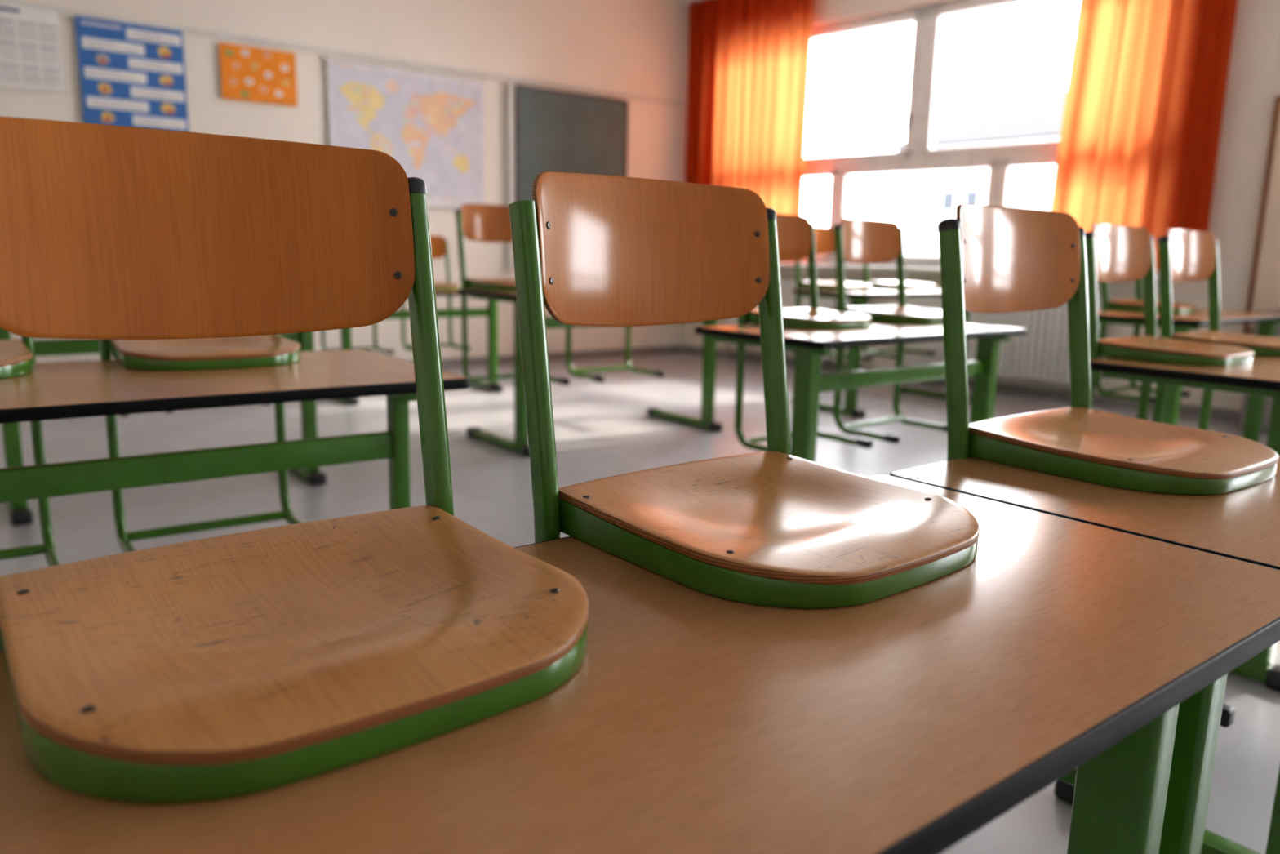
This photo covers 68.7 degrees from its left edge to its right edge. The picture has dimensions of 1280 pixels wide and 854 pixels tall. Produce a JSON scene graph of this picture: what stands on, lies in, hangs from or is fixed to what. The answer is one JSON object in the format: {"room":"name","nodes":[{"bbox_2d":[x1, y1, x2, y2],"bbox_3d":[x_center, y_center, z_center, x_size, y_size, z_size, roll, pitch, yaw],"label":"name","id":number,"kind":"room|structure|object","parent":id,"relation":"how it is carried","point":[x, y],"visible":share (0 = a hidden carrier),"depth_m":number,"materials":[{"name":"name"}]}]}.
{"room":"classroom","nodes":[
{"label":"classroom","id":0,"kind":"room"},
{"bbox_2d":[0,0,691,362],"bbox_3d":[-3.174,-2.175,7.279,9.860,3.620,0.200,-7,13,-37],"label":"wall","id":1,"kind":"structure","parent":0,"point":[641,47],"depth_m":8.33,"materials":[{"name":"beige paint"}]},
{"bbox_2d":[0,2,64,93],"bbox_3d":[-4.158,-2.540,6.260,0.500,0.530,0.004,-7,13,-37],"label":"wall calendar","id":2,"kind":"object","parent":1,"relation":"attached to","point":[31,58],"visible":1,"depth_m":6.30,"materials":[{"name":"white paper"}]},
{"bbox_2d":[75,15,188,131],"bbox_3d":[-3.619,-2.380,6.721,0.680,0.970,0.005,-7,13,-37],"label":"poster","id":3,"kind":"object","parent":1,"relation":"attached to","point":[131,74],"visible":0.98,"depth_m":6.68,"materials":[{"name":"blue paper"}]},
{"bbox_2d":[218,42,297,106],"bbox_3d":[-2.928,-2.705,7.205,0.560,0.400,0.005,-7,13,-37],"label":"poster","id":4,"kind":"object","parent":1,"relation":"attached to","point":[248,73],"visible":1,"depth_m":7.20,"materials":[{"name":"orange paper"}]},
{"bbox_2d":[0,0,687,106],"bbox_3d":[-3.156,-2.930,6.996,9.290,0.040,0.022,-7,13,-37],"label":"trim","id":5,"kind":"structure","parent":1,"relation":"attached to","point":[60,11],"depth_m":7.53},
{"bbox_2d":[324,55,486,208],"bbox_3d":[-1.959,-2.470,8.018,1.450,1.144,0.020,-7,13,-37],"label":"world map","id":6,"kind":"object","parent":1,"relation":"attached to","point":[431,122],"visible":0.83,"depth_m":8.04,"materials":[{"name":"paper"}]},
{"bbox_2d":[408,345,681,367],"bbox_3d":[-3.213,-0.410,7.470,9.290,0.080,0.015,-7,13,-37],"label":"baseboard","id":7,"kind":"structure","parent":1,"relation":"attached to","point":[502,359],"depth_m":9.48,"materials":[{"name":"grey laminate"}]},
{"bbox_2d":[506,81,628,271],"bbox_3d":[-0.664,-2.351,9.014,1.340,1.695,0.150,-7,13,-37],"label":"chalkboard","id":8,"kind":"object","parent":1,"relation":"attached to","point":[548,130],"visible":0.63,"depth_m":8.84,"materials":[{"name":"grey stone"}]},
{"bbox_2d":[683,0,703,4],"bbox_3d":[2.240,-3.959,7.742,0.060,0.050,5.120,-9,15,-43],"label":"trim","id":9,"kind":"structure","parent":1,"relation":"attached to","point":[686,2],"depth_m":9.48,"materials":[{"name":"white paint"}]},
{"bbox_2d":[0,352,1279,853],"bbox_3d":[1.054,0.592,3.238,11.082,0.150,12.520,-7,13,-37],"label":"floor","id":10,"kind":"structure","parent":0,"point":[602,429],"depth_m":4.94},
{"bbox_2d":[0,328,326,525],"bbox_3d":[-2.095,-0.131,4.098,1.300,0.820,0.650,-7,13,-37],"label":"school desk","id":11,"kind":"object","parent":10,"relation":"on","point":[20,513],"visible":0.34,"depth_m":3.66,"materials":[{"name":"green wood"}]},
{"bbox_2d":[164,403,270,413],"bbox_3d":[-2.037,-0.567,4.364,0.454,0.924,0.464,-7,13,-37],"label":"chair","id":12,"kind":"object","parent":11,"relation":"on","point":[168,411],"visible":0.02,"depth_m":4.17,"materials":[{"name":"brown wood"}]},
{"bbox_2d":[0,348,469,510],"bbox_3d":[-1.113,0.292,2.009,1.330,0.800,0.680,-6,13,-35],"label":"school desk","id":13,"kind":"object","parent":10,"relation":"on","point":[55,390],"visible":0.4,"depth_m":1.88,"materials":[{"name":"brown wood"}]},
{"bbox_2d":[0,336,60,566],"bbox_3d":[-1.509,-0.088,1.970,0.432,0.880,0.442,-6,13,-35],"label":"chair","id":14,"kind":"object","parent":13,"relation":"on","point":[17,356],"visible":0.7,"depth_m":2.18,"materials":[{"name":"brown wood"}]},
{"bbox_2d":[98,333,302,552],"bbox_3d":[-1.059,-0.139,2.292,0.432,0.880,0.442,-6,13,-35],"label":"chair","id":15,"kind":"object","parent":13,"relation":"on","point":[268,350],"visible":0.49,"depth_m":2.28,"materials":[{"name":"brown wood"}]},
{"bbox_2d":[336,288,503,404],"bbox_3d":[-1.701,-0.628,6.963,1.300,0.760,0.650,-7,13,-37],"label":"school desk","id":16,"kind":"object","parent":10,"relation":"on","point":[491,311],"visible":0.3,"depth_m":7.03,"materials":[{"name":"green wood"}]},
{"bbox_2d":[320,323,394,354],"bbox_3d":[-2.097,-0.979,6.879,0.432,0.880,0.442,-7,13,-37],"label":"chair","id":17,"kind":"object","parent":16,"relation":"on","point":[322,332],"visible":0.09,"depth_m":7.04,"materials":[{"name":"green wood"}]},
{"bbox_2d":[400,235,470,351],"bbox_3d":[-1.601,-1.040,7.261,0.432,0.880,0.442,-7,13,-37],"label":"chair","id":18,"kind":"object","parent":16,"relation":"on","point":[439,245],"visible":0.4,"depth_m":7.41,"materials":[{"name":"brown wood"}]},
{"bbox_2d":[457,288,722,457],"bbox_3d":[-0.242,-0.378,5.554,1.500,0.850,0.700,-7,13,-37],"label":"school desk","id":19,"kind":"object","parent":10,"relation":"on","point":[520,444],"visible":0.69,"depth_m":5.22,"materials":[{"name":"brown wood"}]},
{"bbox_2d":[454,204,569,391],"bbox_3d":[-0.733,-0.761,5.407,0.505,1.030,0.516,-7,13,-37],"label":"chair","id":20,"kind":"object","parent":19,"relation":"on","point":[486,223],"visible":0.52,"depth_m":5.42,"materials":[{"name":"brown wood"}]},
{"bbox_2d":[565,326,664,382],"bbox_3d":[-0.166,-0.830,5.844,0.505,1.030,0.516,-7,13,-37],"label":"chair","id":21,"kind":"object","parent":19,"relation":"on","point":[579,373],"visible":0.09,"depth_m":5.93,"materials":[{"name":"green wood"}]},
{"bbox_2d":[0,474,1279,853],"bbox_3d":[0.022,0.552,0.861,1.300,0.760,0.580,-7,13,-37],"label":"school desk","id":22,"kind":"object","parent":10,"relation":"on","point":[690,721],"visible":0.72,"depth_m":0.66,"materials":[{"name":"brown wood"}]},
{"bbox_2d":[0,115,588,803],"bbox_3d":[-0.287,0.201,0.787,0.441,0.898,0.450,-7,14,-39],"label":"chair","id":23,"kind":"object","parent":22,"relation":"on","point":[235,664],"visible":1,"depth_m":0.78,"materials":[{"name":"brown wood"}]},
{"bbox_2d":[508,171,979,608],"bbox_3d":[0.134,0.150,1.105,0.432,0.880,0.457,-8,14,-40],"label":"chair","id":24,"kind":"object","parent":22,"relation":"on","point":[773,526],"visible":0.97,"depth_m":1.09,"materials":[{"name":"brown wood"}]},
{"bbox_2d":[725,280,871,359],"bbox_3d":[1.483,-0.998,9.090,0.110,0.840,1.700,-9,15,-43],"label":"radiator","id":25,"kind":"object","parent":10,"relation":"on","point":[788,297],"visible":0.2,"depth_m":8.99,"materials":[{"name":"white paint"}]},
{"bbox_2d":[695,321,1027,462],"bbox_3d":[0.838,0.034,3.560,1.200,0.820,0.600,-7,13,-37],"label":"school desk","id":26,"kind":"object","parent":10,"relation":"on","point":[809,345],"visible":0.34,"depth_m":3.22,"materials":[{"name":"brown wood"}]},
{"bbox_2d":[734,213,873,451],"bbox_3d":[0.631,-0.366,3.600,0.441,0.898,0.450,-7,13,-37],"label":"chair","id":27,"kind":"object","parent":26,"relation":"on","point":[796,233],"visible":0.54,"depth_m":3.67,"materials":[{"name":"brown wood"}]},
{"bbox_2d":[833,217,947,444],"bbox_3d":[1.088,-0.422,3.953,0.441,0.898,0.450,-7,13,-37],"label":"chair","id":28,"kind":"object","parent":26,"relation":"on","point":[856,240],"visible":0.9,"depth_m":4.01,"materials":[{"name":"brown wood"}]},
{"bbox_2d":[791,288,971,417],"bbox_3d":[1.829,-0.586,6.932,1.420,0.840,0.650,-7,13,-37],"label":"school desk","id":29,"kind":"object","parent":10,"relation":"on","point":[857,298],"visible":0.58,"depth_m":6.44,"materials":[{"name":"brown wood"}]},
{"bbox_2d":[794,226,872,364],"bbox_3d":[1.410,-0.971,6.822,0.475,0.968,0.486,-7,13,-37],"label":"chair","id":30,"kind":"object","parent":29,"relation":"on","point":[824,236],"visible":0.5,"depth_m":6.91,"materials":[{"name":"brown wood"}]},
{"bbox_2d":[861,263,935,358],"bbox_3d":[2.017,-1.045,7.289,0.475,0.968,0.486,-7,13,-37],"label":"chair","id":31,"kind":"object","parent":29,"relation":"on","point":[875,284],"visible":0.44,"depth_m":7.24,"materials":[{"name":"brown wood"}]},
{"bbox_2d":[902,286,1112,383],"bbox_3d":[2.888,-0.700,7.662,0.110,0.840,1.750,-9,15,-43],"label":"radiator","id":32,"kind":"object","parent":10,"relation":"on","point":[1042,353],"visible":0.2,"depth_m":7.42,"materials":[{"name":"white metal"}]},
{"bbox_2d":[889,455,1279,853],"bbox_3d":[0.813,0.455,1.471,0.695,0.760,0.580,-7,13,-37],"label":"school desk","id":33,"kind":"object","parent":10,"relation":"on","point":[1243,524],"visible":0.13,"depth_m":1.21,"materials":[{"name":"brown wood"}]},
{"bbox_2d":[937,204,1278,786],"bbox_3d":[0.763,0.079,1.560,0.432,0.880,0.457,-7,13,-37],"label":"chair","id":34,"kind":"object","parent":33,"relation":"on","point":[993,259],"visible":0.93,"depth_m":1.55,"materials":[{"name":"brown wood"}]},
{"bbox_2d":[1090,355,1279,691],"bbox_3d":[1.970,0.188,2.922,1.320,0.800,0.635,-7,13,-37],"label":"school desk","id":35,"kind":"object","parent":10,"relation":"on","point":[1260,376],"visible":0.21,"depth_m":2.47,"materials":[{"name":"brown wood"}]},
{"bbox_2d":[1084,223,1253,420],"bbox_3d":[1.583,-0.184,2.838,0.415,0.845,0.424,-7,13,-37],"label":"chair","id":36,"kind":"object","parent":35,"relation":"on","point":[1114,253],"visible":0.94,"depth_m":2.88,"materials":[{"name":"brown wood"}]},
{"bbox_2d":[1152,228,1279,430],"bbox_3d":[1.977,-0.233,3.142,0.415,0.845,0.424,-7,13,-37],"label":"chair","id":37,"kind":"object","parent":35,"relation":"on","point":[1184,255],"visible":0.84,"depth_m":3.21,"materials":[{"name":"brown wood"}]},
{"bbox_2d":[1097,309,1279,442],"bbox_3d":[2.990,-0.225,5.219,1.300,0.810,0.660,-7,13,-37],"label":"school desk","id":38,"kind":"object","parent":10,"relation":"on","point":[1181,322],"visible":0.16,"depth_m":4.91,"materials":[{"name":"brown wood"}]},
{"bbox_2d":[1094,277,1197,403],"bbox_3d":[2.894,-0.636,5.361,0.454,0.924,0.464,-7,13,-37],"label":"chair","id":39,"kind":"object","parent":38,"relation":"on","point":[1137,304],"visible":0.32,"depth_m":5.33,"materials":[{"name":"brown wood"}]},
{"bbox_2d":[1238,309,1279,435],"bbox_3d":[4.364,-0.317,5.925,0.410,0.790,0.840,-9,15,-43],"label":"school desk","id":40,"kind":"object","parent":10,"relation":"on","point":[1268,400],"visible":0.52,"depth_m":6.04,"materials":[{"name":"green metal"}]},
{"bbox_2d":[681,0,1279,410],"bbox_3d":[4.834,-1.722,5.792,0.300,3.620,12.187,-9,15,-43],"label":"wall","id":41,"kind":"structure","parent":0,"point":[1253,82],"depth_m":6.44,"materials":[{"name":"beige paint"}]},
{"bbox_2d":[684,0,813,215],"bbox_3d":[1.012,-2.939,9.199,0.116,2.535,1.581,-9,15,-43],"label":"curtain","id":42,"kind":"object","parent":41,"relation":"hanging from","point":[748,60],"visible":0.77,"depth_m":9.09,"materials":[{"name":"orange fabric"}]},
{"bbox_2d":[682,345,1240,422],"bbox_3d":[4.655,0.030,6.038,0.015,0.080,12.067,-9,15,-43],"label":"baseboard","id":43,"kind":"structure","parent":41,"relation":"attached to","point":[1227,415],"depth_m":7.47,"materials":[{"name":"grey laminate"}]},
{"bbox_2d":[779,0,1159,279],"bbox_3d":[2.280,-2.478,8.111,0.370,2.215,4.450,-9,15,-43],"label":"window","id":44,"kind":"structure","parent":41,"relation":"in","point":[919,154],"depth_m":8.05,"materials":[{"name":"white paint"}]},
{"bbox_2d":[1049,0,1238,270],"bbox_3d":[3.522,-2.407,6.650,0.179,2.535,1.135,-9,15,-43],"label":"curtain","id":45,"kind":"object","parent":41,"relation":"hanging from","point":[1139,142],"visible":0.82,"depth_m":6.62,"materials":[{"name":"orange fabric"}]},
{"bbox_2d":[1243,95,1279,333],"bbox_3d":[4.487,-1.340,5.968,0.045,1.550,0.930,-9,15,-43],"label":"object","id":46,"kind":"structure","parent":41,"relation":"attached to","point":[1264,293],"depth_m":6.26,"materials":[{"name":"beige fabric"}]},
{"label":"outside","id":47,"kind":"structure","parent":0,"visible":0},
{"bbox_3d":[19.108,-0.949,40.892,160.000,0.200,200.000,-7,13,-37],"label":"ground","id":48,"kind":"structure","parent":47,"visible":0},
{"bbox_2d":[884,89,1066,255],"bbox_3d":[21.483,-6.213,33.682,13.200,12.900,21.600,-7,13,-37],"label":"apartment building","id":49,"kind":"structure","parent":48,"relation":"on","point":[929,197],"depth_m":35.83,"materials":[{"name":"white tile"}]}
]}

